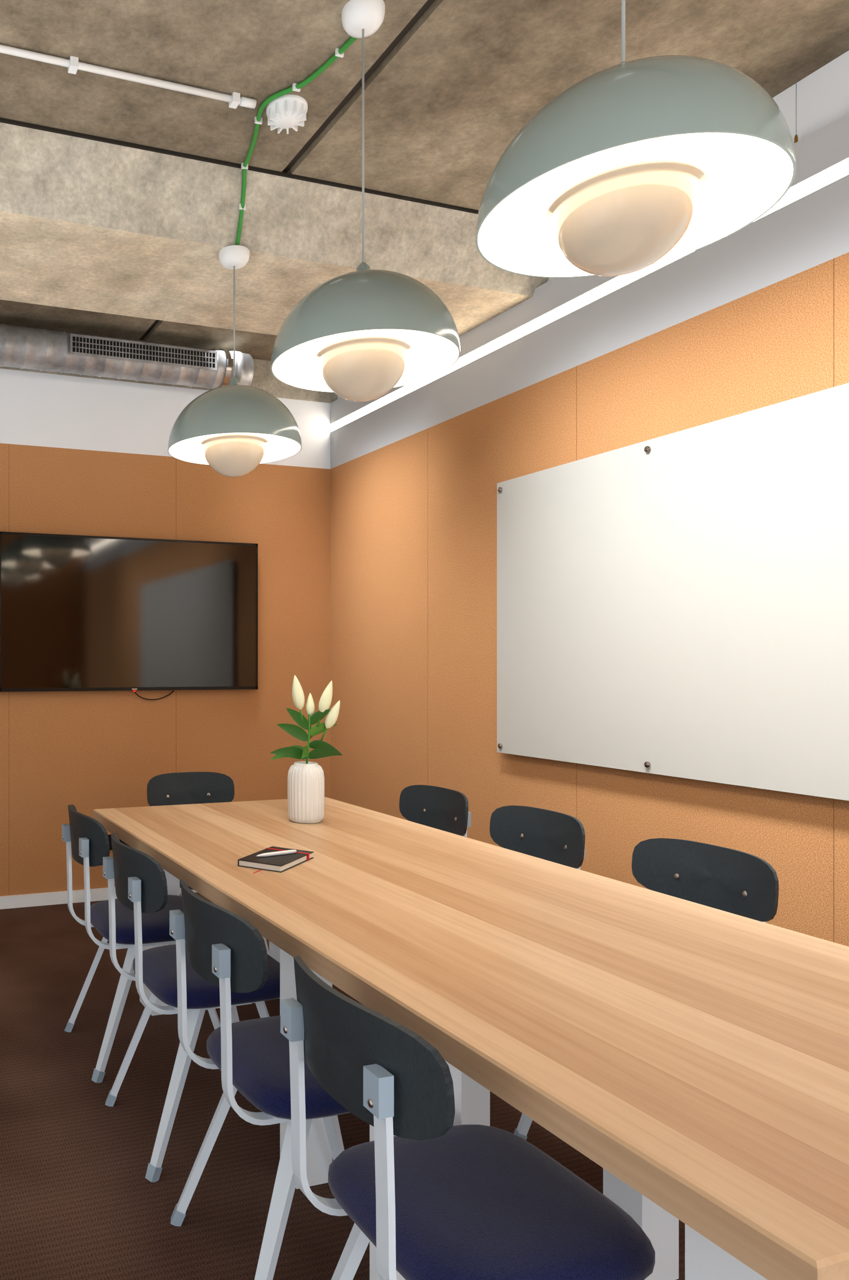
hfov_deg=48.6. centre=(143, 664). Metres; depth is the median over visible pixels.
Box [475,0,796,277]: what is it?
pendant lamp
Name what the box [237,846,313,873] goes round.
notebook
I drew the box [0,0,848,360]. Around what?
ceiling
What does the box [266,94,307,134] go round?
smoke detector
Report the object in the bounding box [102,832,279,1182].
chair
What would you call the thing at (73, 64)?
conduit
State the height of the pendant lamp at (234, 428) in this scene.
0.842 m
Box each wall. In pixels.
[0,358,337,896]
[330,50,848,946]
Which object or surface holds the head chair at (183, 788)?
on the floor
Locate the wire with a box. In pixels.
[793,74,797,143]
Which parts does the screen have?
tv cord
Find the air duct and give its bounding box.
[0,323,253,389]
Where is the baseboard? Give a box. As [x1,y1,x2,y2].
[0,887,197,909]
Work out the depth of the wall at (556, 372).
3.49 m
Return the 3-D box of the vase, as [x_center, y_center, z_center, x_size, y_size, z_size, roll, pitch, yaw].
[0.565,0.293,3.031,0.228,0.514,0.166,0,0,-18]
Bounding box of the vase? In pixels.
[270,674,342,823]
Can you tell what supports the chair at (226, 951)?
on the floor
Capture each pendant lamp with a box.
[167,245,301,477]
[270,0,460,401]
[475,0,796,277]
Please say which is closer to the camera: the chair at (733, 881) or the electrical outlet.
the chair at (733, 881)
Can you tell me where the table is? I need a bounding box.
[93,797,848,1279]
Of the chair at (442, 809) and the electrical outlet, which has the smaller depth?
the chair at (442, 809)
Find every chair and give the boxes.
[61,804,220,1082]
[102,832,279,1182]
[146,771,268,955]
[169,879,350,1279]
[280,955,654,1279]
[398,784,470,837]
[489,805,585,869]
[513,838,778,1140]
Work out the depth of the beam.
3.28 m
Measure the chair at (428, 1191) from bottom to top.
0.821 m
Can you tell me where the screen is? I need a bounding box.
[0,531,257,700]
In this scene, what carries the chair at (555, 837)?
on the floor
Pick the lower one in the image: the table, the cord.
the table
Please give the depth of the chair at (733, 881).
2.32 m
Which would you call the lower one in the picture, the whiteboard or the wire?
the whiteboard
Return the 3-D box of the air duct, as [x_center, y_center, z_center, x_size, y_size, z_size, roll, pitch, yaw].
[-1.015,-1.640,4.343,3.360,0.222,0.243,0,0,-18]
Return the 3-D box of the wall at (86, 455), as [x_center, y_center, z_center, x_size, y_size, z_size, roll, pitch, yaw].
[-0.775,-0.245,4.689,4.050,3.090,0.151,0,0,-18]
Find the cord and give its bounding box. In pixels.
[234,36,356,245]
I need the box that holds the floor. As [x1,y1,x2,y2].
[0,892,684,1279]
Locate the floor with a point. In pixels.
(82, 1196)
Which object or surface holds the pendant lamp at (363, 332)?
hanging from the ceiling
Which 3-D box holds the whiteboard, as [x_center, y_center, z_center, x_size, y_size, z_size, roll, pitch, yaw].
[1.916,-0.205,2.718,0.045,1.179,2.281,0,0,-18]
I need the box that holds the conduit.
[0,44,256,108]
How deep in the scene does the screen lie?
4.77 m
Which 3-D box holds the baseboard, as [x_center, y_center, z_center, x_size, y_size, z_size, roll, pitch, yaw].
[-0.759,1.268,4.608,3.970,0.065,0.014,0,0,-18]
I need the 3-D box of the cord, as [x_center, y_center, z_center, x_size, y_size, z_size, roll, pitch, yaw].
[0.423,-1.663,2.822,0.132,0.258,0.844,0,0,-18]
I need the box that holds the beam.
[0,117,548,336]
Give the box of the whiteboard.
[496,382,848,801]
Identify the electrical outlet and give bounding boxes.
[107,834,130,850]
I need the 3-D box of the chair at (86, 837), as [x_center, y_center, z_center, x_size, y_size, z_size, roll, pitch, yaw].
[-0.003,0.894,2.953,0.501,0.821,0.427,0,0,-18]

